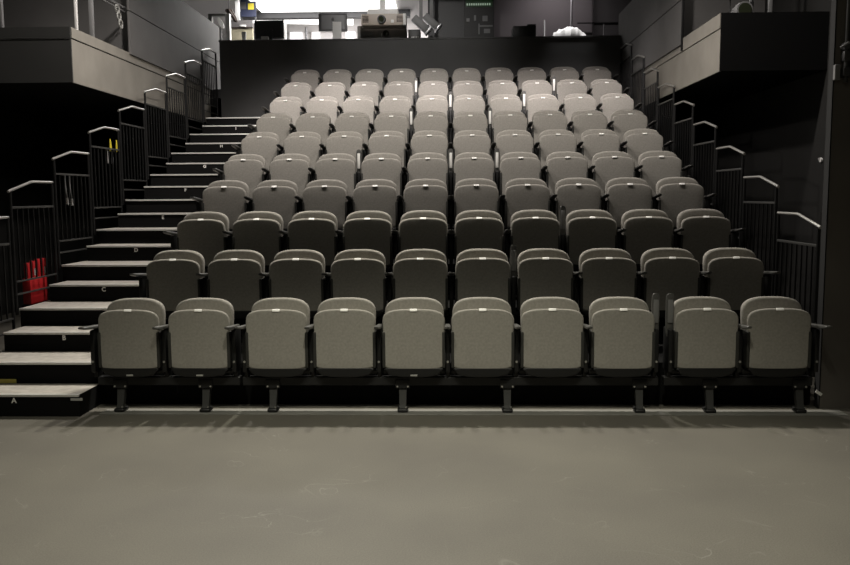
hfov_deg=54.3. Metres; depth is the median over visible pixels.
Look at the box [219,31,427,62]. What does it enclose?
wall
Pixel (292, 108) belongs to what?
seat cushion
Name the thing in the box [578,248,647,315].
seat
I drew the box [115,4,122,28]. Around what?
cable bundle
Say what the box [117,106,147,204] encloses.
guard rail
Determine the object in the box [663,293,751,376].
seat
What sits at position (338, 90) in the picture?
seat
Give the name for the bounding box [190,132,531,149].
tier
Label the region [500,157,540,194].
seat cushion
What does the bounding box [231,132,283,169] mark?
seat
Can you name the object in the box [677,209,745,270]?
seat
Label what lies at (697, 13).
wall
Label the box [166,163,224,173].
step
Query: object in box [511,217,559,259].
seat cushion
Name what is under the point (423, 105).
seat cushion
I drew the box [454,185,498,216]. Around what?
seat cushion
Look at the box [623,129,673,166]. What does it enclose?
seat
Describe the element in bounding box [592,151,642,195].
seat
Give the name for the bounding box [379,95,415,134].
seat
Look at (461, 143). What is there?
seat cushion
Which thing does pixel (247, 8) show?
noticeboard
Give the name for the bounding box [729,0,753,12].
lantern
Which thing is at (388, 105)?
seat cushion
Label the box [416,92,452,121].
seat
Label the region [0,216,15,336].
guard rail
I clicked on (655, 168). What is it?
seat cushion
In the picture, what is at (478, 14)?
equipment rack
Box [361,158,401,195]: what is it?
seat cushion
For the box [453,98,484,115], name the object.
seat cushion
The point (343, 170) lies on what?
seat cushion
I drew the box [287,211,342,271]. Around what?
seat
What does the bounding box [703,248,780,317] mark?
seat
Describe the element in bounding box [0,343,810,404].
tier
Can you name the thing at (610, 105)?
seat cushion
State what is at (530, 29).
mixing console
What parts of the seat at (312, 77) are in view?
backrest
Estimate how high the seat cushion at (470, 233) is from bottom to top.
0.458 m
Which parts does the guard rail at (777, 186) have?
post, rail, rail, post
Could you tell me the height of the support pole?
2.150 m
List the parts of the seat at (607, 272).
backrest, armrest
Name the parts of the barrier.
handle, handle, handle, handle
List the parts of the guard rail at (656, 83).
post, rail, post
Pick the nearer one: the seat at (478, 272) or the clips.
the seat at (478, 272)
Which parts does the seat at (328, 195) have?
backrest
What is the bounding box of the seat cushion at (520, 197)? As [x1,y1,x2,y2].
[505,184,549,226]
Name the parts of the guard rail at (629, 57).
post, post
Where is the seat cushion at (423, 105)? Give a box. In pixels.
[416,99,447,115]
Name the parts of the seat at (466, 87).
backrest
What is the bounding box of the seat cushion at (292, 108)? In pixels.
[270,100,301,126]
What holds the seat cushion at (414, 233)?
on the seat at (418, 229)
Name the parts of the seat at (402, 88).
backrest, armrest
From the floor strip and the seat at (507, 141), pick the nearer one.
the floor strip
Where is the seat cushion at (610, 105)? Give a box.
[601,97,633,123]
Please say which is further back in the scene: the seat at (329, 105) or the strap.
the seat at (329, 105)
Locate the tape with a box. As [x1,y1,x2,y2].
[0,379,16,382]
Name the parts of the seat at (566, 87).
backrest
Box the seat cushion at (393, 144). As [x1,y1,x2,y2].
[368,135,404,166]
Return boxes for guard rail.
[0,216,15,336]
[7,180,57,314]
[51,151,93,270]
[87,126,122,234]
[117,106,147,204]
[143,88,168,178]
[165,73,187,156]
[184,60,203,137]
[200,48,217,121]
[620,43,631,95]
[630,55,644,112]
[643,68,658,130]
[657,83,675,151]
[673,100,694,177]
[692,121,717,208]
[714,145,744,247]
[741,175,779,295]
[774,212,821,323]
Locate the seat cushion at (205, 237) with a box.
[177,219,225,265]
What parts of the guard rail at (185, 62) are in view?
post, rail, post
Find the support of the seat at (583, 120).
on the tier at (156, 179)
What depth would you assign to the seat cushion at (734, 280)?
6.95 m
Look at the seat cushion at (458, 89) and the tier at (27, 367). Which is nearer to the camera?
the tier at (27, 367)
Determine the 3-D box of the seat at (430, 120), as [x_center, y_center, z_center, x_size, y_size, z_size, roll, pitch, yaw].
[0.110,-1.888,11.161,0.536,0.842,0.392,0,6,2]
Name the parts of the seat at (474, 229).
backrest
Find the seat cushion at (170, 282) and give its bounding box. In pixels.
[147,259,199,310]
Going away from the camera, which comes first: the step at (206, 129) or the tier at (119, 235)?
the tier at (119, 235)
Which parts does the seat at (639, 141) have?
backrest, armrest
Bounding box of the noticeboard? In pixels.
[240,0,256,20]
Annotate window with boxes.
[289,31,355,38]
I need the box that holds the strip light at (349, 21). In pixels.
[253,19,352,24]
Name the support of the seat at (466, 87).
on the tier at (194, 138)
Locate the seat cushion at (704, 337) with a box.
[675,308,737,367]
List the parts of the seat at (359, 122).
backrest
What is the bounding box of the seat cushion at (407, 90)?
[384,84,413,104]
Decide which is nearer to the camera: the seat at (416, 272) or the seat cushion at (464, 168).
the seat at (416, 272)
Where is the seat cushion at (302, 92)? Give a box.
[281,85,310,108]
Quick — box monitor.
[254,20,283,39]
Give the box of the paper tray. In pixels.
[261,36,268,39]
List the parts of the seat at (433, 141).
backrest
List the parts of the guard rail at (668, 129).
post, rail, post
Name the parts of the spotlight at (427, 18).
barn door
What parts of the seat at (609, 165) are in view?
backrest, armrest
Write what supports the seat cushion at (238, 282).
on the seat at (237, 277)
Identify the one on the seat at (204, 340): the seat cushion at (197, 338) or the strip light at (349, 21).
the seat cushion at (197, 338)
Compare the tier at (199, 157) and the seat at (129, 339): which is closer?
the seat at (129, 339)
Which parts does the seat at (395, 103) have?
backrest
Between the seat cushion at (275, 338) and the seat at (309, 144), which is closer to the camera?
the seat cushion at (275, 338)
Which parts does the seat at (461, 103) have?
backrest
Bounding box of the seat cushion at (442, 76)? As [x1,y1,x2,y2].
[420,71,447,83]
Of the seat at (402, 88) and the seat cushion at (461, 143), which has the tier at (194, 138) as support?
the seat at (402, 88)
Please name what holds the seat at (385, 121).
on the tier at (156, 179)
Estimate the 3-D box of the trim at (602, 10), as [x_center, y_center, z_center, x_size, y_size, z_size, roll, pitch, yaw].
[4.299,-4.633,16.080,2.123,2.170,0.300,0,6,2]
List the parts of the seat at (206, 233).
armrest, backrest, armrest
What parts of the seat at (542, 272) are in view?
backrest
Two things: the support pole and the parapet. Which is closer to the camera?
the parapet
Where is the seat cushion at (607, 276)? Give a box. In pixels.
[581,257,636,309]
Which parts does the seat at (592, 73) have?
backrest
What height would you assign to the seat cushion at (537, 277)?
0.458 m
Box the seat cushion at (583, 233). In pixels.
[567,217,616,264]
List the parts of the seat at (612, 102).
backrest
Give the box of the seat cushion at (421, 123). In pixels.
[413,116,447,134]
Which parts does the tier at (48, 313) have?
riser panel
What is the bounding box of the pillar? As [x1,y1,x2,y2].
[235,0,239,19]
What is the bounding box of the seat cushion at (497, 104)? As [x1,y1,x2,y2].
[490,98,521,127]
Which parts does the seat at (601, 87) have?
backrest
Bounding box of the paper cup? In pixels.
[242,32,245,39]
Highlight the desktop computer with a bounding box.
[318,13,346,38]
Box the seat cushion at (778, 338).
[747,308,810,368]
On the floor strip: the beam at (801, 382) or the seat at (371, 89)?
the beam at (801, 382)
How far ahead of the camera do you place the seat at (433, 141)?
10.29 m
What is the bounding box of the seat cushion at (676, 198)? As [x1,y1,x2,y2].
[659,183,703,226]
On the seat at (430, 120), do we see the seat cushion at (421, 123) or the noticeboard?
the seat cushion at (421, 123)
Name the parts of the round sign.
panel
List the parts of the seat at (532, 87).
backrest, armrest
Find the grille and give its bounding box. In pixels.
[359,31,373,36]
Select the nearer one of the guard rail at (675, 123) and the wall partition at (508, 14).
the guard rail at (675, 123)
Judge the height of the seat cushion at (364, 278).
0.458 m
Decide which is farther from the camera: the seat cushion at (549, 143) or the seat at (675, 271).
the seat cushion at (549, 143)
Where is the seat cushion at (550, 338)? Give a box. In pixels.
[521,309,583,367]
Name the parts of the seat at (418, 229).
backrest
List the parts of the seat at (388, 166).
backrest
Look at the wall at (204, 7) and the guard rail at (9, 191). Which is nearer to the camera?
the guard rail at (9, 191)
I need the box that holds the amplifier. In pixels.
[408,29,420,37]
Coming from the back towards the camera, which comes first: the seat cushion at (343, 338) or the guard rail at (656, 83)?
the guard rail at (656, 83)
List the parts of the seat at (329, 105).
backrest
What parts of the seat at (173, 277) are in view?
armrest, backrest, armrest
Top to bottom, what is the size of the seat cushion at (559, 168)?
0.458 m
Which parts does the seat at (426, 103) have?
backrest, armrest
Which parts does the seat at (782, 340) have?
backrest, armrest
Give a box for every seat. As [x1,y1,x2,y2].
[78,298,172,376]
[130,250,207,318]
[163,211,232,272]
[167,298,241,376]
[190,180,252,231]
[207,250,269,318]
[213,154,269,201]
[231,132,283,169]
[232,211,287,271]
[235,298,316,376]
[247,113,295,146]
[252,180,302,231]
[261,97,305,126]
[269,154,314,201]
[269,249,330,317]
[273,82,314,108]
[283,131,325,169]
[284,70,322,92]
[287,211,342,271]
[295,113,334,145]
[302,179,352,230]
[306,96,342,125]
[313,297,382,376]
[315,82,349,108]
[315,149,361,202]
[323,69,354,91]
[325,131,367,173]
[330,249,392,316]
[334,112,373,149]
[342,96,378,134]
[343,211,398,269]
[349,81,383,117]
[353,179,403,230]
[355,69,387,101]
[361,153,406,201]
[368,131,410,175]
[374,108,412,153]
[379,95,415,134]
[382,297,450,376]
[383,78,417,115]
[387,69,419,102]
[393,249,454,346]
[398,210,454,297]
[403,179,453,258]
[407,149,453,224]
[410,130,452,162]
[413,111,452,142]
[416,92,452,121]
[418,81,451,117]
[420,68,451,93]
[451,297,520,376]
[452,68,484,95]
[452,80,486,117]
[453,95,489,119]
[453,107,491,148]
[453,130,495,170]
[453,148,499,190]
[454,178,504,232]
[454,210,510,269]
[455,245,516,323]
[484,67,517,102]
[487,80,521,104]
[490,91,525,133]
[492,111,532,148]
[496,130,539,172]
[499,152,547,201]
[504,178,556,232]
[510,206,565,269]
[516,248,582,315]
[517,67,550,94]
[519,297,592,376]
[521,76,555,115]
[526,94,564,133]
[532,110,573,147]
[538,129,583,174]
[546,151,594,201]
[549,67,583,96]
[555,178,608,220]
[556,79,592,106]
[563,94,602,123]
[565,209,626,270]
[571,110,613,143]
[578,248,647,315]
[581,129,626,167]
[582,66,618,90]
[588,293,659,376]
[590,79,629,105]
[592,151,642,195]
[600,93,641,123]
[605,177,661,229]
[611,110,656,143]
[621,209,683,270]
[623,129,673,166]
[638,151,692,195]
[641,248,712,317]
[655,177,716,229]
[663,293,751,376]
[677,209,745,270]
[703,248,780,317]
[740,296,831,376]
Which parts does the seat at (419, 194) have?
backrest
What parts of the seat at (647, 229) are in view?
backrest, armrest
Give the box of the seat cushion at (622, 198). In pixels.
[607,184,651,226]
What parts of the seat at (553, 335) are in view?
backrest, armrest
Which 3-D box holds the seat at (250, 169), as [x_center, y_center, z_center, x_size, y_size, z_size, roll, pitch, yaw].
[-2.100,-1.069,9.599,0.617,0.842,0.389,0,6,2]
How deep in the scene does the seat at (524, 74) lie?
13.48 m
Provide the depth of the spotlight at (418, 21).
14.30 m
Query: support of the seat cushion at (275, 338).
on the seat at (277, 333)
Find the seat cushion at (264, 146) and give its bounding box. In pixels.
[241,136,277,169]
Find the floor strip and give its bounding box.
[100,409,847,415]
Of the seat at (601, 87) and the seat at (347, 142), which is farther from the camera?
the seat at (601, 87)
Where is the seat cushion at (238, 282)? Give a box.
[208,259,261,310]
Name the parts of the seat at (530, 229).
backrest, armrest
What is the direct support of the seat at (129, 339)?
on the beam at (121, 383)
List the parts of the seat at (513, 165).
backrest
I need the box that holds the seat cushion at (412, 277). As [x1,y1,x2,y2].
[393,258,447,309]
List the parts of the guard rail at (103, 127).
post, rail, rail, rail, rail, post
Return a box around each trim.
[577,22,618,23]
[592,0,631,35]
[814,0,837,408]
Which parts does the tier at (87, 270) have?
riser panel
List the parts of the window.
pane, pane, pane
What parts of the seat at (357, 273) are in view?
backrest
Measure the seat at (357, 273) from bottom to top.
0.842 m
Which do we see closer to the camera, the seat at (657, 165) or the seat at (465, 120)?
the seat at (657, 165)
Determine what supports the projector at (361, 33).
on the desk
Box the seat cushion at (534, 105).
[527,98,558,128]
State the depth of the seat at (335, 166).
9.50 m
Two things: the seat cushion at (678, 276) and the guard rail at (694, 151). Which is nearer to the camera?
the seat cushion at (678, 276)
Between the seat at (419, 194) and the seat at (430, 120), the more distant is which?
the seat at (430, 120)
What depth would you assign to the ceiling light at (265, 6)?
17.23 m
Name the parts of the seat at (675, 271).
backrest, armrest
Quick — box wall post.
[284,23,286,38]
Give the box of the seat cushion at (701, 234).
[681,216,730,263]
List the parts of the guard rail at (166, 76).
post, rail, post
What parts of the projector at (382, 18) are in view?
mount plate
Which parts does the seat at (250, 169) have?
armrest, backrest, armrest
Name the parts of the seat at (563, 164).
backrest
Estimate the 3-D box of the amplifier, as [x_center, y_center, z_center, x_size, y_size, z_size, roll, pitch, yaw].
[-0.180,-4.215,14.347,0.210,0.261,0.303,0,6,2]
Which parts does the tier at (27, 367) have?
riser panel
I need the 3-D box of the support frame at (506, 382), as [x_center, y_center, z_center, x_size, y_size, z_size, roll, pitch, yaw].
[0.183,0.847,6.314,3.155,0.263,0.135,0,6,2]
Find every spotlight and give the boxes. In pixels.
[411,0,431,35]
[423,0,441,32]
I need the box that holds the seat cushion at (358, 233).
[343,218,391,264]
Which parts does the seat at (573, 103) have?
backrest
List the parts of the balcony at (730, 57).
screen panel, screen panel, post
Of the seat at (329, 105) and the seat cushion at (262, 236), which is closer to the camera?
the seat cushion at (262, 236)
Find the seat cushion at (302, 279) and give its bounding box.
[269,259,322,310]
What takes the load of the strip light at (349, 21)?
hanging from the wall at (204, 7)
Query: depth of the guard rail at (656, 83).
11.58 m
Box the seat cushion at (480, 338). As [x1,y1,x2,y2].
[451,309,513,367]
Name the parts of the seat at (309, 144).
backrest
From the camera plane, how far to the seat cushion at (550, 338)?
6.16 m
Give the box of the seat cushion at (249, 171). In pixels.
[224,159,263,197]
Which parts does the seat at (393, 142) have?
backrest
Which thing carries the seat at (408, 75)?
on the tier at (209, 120)
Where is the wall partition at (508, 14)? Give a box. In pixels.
[494,0,591,36]
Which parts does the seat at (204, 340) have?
backrest, armrest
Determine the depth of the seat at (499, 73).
13.51 m
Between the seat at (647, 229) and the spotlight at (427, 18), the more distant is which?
the spotlight at (427, 18)
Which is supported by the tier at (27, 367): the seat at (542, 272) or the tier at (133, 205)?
the seat at (542, 272)
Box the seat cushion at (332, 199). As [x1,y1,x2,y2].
[303,186,346,227]
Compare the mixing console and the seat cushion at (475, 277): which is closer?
the seat cushion at (475, 277)
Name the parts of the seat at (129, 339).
armrest, backrest, armrest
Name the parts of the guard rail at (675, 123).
post, rail, rail, post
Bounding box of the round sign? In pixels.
[217,17,223,39]
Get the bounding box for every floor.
[0,295,849,564]
[178,89,221,129]
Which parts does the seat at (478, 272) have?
backrest, armrest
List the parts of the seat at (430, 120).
backrest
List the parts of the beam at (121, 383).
leg, leg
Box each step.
[0,384,99,416]
[3,326,92,350]
[49,281,138,300]
[87,243,170,260]
[118,213,189,226]
[144,186,207,198]
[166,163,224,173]
[185,143,240,152]
[202,125,256,133]
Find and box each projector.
[357,26,406,37]
[361,0,406,28]
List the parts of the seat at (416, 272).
backrest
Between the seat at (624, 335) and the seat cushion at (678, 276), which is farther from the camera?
the seat cushion at (678, 276)
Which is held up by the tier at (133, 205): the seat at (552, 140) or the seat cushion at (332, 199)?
the seat at (552, 140)
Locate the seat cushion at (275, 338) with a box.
[246,309,306,368]
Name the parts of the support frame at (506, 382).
leg, leg, leg, leg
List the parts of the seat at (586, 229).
backrest, armrest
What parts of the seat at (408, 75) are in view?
backrest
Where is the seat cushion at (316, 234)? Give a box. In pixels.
[287,218,335,265]
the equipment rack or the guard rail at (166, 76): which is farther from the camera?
the equipment rack
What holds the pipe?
attached to the wall at (835, 365)
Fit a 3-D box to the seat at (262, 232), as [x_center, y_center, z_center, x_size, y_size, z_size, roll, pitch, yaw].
[-1.574,-0.259,7.956,0.536,0.842,0.392,0,6,2]
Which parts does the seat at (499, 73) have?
backrest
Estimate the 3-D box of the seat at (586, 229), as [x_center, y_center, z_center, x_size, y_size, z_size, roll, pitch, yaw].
[1.605,-0.270,7.859,0.536,0.842,0.392,0,6,2]
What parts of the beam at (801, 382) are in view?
leg, leg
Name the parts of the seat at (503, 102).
backrest, armrest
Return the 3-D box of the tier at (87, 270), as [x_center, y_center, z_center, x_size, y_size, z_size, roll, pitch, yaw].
[-0.269,0.256,8.607,6.655,0.976,0.852,0,6,2]
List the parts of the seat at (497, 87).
backrest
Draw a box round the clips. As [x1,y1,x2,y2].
[106,139,117,162]
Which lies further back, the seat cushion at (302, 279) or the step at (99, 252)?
the step at (99, 252)
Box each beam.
[98,375,241,411]
[240,9,409,19]
[661,375,812,412]
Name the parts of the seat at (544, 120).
backrest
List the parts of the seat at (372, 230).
backrest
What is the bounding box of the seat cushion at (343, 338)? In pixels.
[314,309,374,367]
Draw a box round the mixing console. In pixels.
[511,24,535,36]
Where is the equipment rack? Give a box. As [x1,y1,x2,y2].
[464,0,493,36]
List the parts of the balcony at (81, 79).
post, post, post, handrail, screen panel, screen panel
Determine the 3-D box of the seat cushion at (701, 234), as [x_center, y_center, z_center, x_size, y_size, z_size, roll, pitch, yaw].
[2.634,-0.396,7.821,0.466,0.458,0.110,0,6,2]
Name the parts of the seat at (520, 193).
backrest, armrest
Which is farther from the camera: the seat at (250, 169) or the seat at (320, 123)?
the seat at (320, 123)
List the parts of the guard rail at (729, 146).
post, rail, rail, post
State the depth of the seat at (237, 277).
7.09 m
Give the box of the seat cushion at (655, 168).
[641,156,681,195]
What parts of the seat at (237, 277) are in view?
backrest, armrest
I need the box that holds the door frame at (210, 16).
[208,14,230,39]
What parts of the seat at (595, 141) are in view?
backrest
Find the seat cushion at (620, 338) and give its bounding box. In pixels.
[591,309,654,368]
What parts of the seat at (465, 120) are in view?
backrest, armrest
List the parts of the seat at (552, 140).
backrest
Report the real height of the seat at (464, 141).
0.842 m
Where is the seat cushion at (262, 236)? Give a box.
[233,219,280,264]
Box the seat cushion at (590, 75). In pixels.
[583,69,611,90]
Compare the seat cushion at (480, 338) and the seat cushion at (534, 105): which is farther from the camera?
the seat cushion at (534, 105)
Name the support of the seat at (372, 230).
on the tier at (48, 313)
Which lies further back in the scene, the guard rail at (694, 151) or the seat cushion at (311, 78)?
the seat cushion at (311, 78)
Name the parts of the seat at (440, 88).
backrest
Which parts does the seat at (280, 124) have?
backrest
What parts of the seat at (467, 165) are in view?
backrest, armrest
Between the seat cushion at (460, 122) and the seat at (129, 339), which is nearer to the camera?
the seat at (129, 339)
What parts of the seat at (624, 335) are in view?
backrest, armrest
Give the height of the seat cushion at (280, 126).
0.458 m
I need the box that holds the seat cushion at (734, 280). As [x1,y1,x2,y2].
[707,257,763,309]
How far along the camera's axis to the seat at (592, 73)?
13.46 m
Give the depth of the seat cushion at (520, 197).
8.62 m
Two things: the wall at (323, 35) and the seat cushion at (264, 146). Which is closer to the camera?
the seat cushion at (264, 146)
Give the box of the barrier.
[22,258,47,307]
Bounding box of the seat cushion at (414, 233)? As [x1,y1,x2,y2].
[399,218,447,255]
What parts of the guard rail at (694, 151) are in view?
post, rail, rail, post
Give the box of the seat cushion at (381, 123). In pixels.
[374,116,408,148]
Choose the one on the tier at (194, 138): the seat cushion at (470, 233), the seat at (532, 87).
the seat at (532, 87)
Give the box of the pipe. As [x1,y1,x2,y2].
[840,0,849,82]
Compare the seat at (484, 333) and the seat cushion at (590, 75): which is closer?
the seat at (484, 333)
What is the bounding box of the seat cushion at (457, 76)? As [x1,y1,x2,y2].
[452,71,480,83]
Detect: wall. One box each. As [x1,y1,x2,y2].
[0,0,128,51]
[0,110,199,314]
[182,0,427,33]
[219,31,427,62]
[647,0,830,328]
[684,0,764,36]
[820,0,849,407]
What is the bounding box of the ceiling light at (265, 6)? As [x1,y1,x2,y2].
[249,0,396,12]
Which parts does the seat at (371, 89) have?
backrest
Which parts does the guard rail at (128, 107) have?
post, rail, rail, rail, post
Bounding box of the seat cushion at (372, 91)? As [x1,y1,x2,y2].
[349,85,378,113]
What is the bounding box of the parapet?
[219,35,620,257]
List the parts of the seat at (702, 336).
armrest, backrest, armrest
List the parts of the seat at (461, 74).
backrest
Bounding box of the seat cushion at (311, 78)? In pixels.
[291,72,318,92]
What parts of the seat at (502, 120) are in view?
backrest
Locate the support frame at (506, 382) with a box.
[243,375,657,412]
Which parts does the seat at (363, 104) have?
backrest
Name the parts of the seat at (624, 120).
backrest, armrest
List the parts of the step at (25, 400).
label plate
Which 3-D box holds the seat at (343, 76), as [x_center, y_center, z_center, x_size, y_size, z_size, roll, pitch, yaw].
[-1.408,-3.101,13.650,0.536,0.842,0.392,0,6,2]
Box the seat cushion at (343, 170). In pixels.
[315,159,355,196]
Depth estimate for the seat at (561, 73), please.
13.46 m
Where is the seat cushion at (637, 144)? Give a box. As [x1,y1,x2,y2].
[625,133,662,166]
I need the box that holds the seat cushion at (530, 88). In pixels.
[522,83,551,109]
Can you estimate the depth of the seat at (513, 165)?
9.44 m
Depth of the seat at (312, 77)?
13.60 m
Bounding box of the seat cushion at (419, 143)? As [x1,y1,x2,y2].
[411,135,447,157]
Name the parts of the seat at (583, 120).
backrest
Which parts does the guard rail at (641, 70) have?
post, post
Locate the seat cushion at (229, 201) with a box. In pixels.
[203,186,245,228]
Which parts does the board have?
rail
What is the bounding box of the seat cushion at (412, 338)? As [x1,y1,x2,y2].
[383,309,444,368]
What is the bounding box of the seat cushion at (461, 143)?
[453,135,490,156]
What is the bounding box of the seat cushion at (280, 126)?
[256,117,290,146]
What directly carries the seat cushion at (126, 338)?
on the seat at (129, 339)
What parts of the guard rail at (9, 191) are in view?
post, rail, rail, rail, rail, post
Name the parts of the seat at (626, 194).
backrest, armrest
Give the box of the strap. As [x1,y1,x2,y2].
[65,175,72,204]
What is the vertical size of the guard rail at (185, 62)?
1.206 m
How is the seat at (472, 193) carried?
on the tier at (87, 270)
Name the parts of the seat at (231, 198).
armrest, backrest, armrest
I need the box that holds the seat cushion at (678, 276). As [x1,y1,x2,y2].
[644,257,699,309]
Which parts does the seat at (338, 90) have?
backrest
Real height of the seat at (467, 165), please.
0.878 m
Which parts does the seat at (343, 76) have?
backrest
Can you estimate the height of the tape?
0.032 m
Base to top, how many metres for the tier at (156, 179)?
1.930 m
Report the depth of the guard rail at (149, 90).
10.99 m
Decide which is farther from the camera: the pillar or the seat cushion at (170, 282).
the pillar
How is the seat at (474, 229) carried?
on the tier at (48, 313)
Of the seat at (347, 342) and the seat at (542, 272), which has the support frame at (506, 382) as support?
the seat at (347, 342)
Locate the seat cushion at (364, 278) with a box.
[331,258,384,310]
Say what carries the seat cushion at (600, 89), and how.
on the seat at (601, 87)
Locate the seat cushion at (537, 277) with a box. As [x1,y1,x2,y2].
[518,258,572,308]
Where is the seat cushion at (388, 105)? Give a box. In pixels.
[379,99,410,128]
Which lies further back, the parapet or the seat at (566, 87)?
the parapet
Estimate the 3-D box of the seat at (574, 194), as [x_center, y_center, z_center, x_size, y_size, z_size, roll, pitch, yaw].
[1.629,-0.675,8.672,0.536,0.842,0.392,0,6,2]
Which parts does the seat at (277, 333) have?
armrest, backrest, armrest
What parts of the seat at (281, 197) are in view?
backrest, armrest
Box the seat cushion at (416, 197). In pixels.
[403,185,447,215]
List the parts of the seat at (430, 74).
backrest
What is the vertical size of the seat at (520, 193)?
0.842 m
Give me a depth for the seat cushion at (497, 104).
11.88 m
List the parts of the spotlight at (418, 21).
barn door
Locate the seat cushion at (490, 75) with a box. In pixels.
[485,70,512,97]
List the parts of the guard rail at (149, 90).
post, rail, rail, post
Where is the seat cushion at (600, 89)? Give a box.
[591,82,621,105]
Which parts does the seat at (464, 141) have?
backrest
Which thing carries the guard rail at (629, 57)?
attached to the tier at (209, 120)
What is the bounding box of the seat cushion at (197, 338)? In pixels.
[168,309,229,367]
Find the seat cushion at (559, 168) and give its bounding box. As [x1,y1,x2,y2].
[547,157,587,195]
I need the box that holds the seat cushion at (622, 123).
[612,114,647,143]
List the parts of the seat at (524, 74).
backrest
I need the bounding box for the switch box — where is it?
[833,65,840,79]
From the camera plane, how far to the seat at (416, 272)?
7.04 m
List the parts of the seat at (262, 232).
backrest, armrest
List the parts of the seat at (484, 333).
backrest, armrest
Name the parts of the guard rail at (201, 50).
post, post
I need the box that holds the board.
[231,20,253,39]
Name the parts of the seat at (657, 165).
backrest, armrest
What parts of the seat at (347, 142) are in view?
backrest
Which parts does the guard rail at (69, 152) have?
post, rail, rail, rail, rail, post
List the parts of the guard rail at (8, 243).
post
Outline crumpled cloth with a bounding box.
[552,27,585,35]
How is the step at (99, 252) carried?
on the tier at (87, 270)
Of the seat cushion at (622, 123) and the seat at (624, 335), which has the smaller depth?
the seat at (624, 335)
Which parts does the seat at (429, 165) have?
backrest, armrest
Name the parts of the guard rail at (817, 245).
post, rail, rail, post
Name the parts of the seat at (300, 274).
backrest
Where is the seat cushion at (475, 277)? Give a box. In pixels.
[455,258,509,301]
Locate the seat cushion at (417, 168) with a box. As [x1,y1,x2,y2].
[407,158,447,183]
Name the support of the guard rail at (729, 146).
attached to the tier at (87, 270)
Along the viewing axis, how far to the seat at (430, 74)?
13.54 m
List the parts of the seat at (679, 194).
backrest, armrest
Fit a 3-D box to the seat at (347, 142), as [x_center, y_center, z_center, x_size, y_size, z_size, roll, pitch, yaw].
[-0.973,-1.479,10.380,0.536,0.842,0.392,0,6,2]
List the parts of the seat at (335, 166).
backrest, armrest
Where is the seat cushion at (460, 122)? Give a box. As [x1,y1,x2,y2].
[453,115,487,133]
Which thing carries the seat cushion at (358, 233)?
on the seat at (372, 230)
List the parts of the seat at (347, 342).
backrest, armrest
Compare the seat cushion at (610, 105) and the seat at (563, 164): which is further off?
the seat cushion at (610, 105)
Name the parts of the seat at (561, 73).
backrest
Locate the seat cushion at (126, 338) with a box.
[98,310,158,367]
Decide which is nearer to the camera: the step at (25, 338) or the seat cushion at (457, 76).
the step at (25, 338)
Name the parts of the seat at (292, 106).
backrest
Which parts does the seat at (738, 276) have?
backrest, armrest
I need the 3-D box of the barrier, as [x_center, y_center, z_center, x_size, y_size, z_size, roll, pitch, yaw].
[-3.817,0.293,8.150,0.090,1.044,0.371,0,6,2]
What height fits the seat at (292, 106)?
0.842 m
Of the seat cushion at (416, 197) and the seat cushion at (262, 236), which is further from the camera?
the seat cushion at (416, 197)
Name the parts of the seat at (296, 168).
backrest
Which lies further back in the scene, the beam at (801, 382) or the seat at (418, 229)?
the seat at (418, 229)
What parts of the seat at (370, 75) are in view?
backrest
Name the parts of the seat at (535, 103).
backrest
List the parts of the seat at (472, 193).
backrest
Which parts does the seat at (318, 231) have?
backrest, armrest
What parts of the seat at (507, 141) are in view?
backrest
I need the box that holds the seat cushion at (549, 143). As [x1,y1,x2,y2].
[539,134,576,167]
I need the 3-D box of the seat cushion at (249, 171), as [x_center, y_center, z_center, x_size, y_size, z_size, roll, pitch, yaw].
[-2.087,-1.193,9.595,0.466,0.458,0.110,0,6,2]
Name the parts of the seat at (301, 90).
backrest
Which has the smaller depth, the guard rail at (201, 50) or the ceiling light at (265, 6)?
the guard rail at (201, 50)
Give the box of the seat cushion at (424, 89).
[418,84,447,98]
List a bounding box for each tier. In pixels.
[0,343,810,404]
[19,296,740,342]
[61,257,640,295]
[96,225,620,256]
[125,199,554,224]
[150,173,545,195]
[171,152,453,172]
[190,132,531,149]
[206,117,452,131]
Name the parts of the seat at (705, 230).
backrest, armrest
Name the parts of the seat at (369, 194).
backrest, armrest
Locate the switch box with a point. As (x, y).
(836, 68)
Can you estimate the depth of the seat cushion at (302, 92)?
12.79 m
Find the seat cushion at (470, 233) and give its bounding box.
[455,218,503,255]
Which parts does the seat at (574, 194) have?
backrest, armrest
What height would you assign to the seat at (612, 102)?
0.841 m
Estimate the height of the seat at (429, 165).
0.878 m
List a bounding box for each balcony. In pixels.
[0,0,220,124]
[618,0,829,116]
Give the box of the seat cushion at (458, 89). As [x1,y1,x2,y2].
[452,84,482,98]
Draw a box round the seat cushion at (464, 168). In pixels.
[454,158,493,184]
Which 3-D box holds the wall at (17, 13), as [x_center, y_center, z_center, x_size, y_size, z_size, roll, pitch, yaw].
[-4.885,-3.761,10.766,2.180,2.630,0.100,0,6,2]
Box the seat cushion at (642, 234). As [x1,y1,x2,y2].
[624,217,673,263]
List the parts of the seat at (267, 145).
armrest, backrest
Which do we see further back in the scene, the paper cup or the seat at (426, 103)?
the paper cup
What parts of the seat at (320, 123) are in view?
backrest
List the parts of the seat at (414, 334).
backrest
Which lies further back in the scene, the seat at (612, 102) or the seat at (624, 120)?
the seat at (612, 102)
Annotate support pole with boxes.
[570,0,572,26]
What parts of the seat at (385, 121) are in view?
backrest, armrest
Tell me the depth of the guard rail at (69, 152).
8.52 m
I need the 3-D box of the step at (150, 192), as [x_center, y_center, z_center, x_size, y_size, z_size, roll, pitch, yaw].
[-2.985,-1.139,10.495,1.020,0.162,0.375,0,6,2]

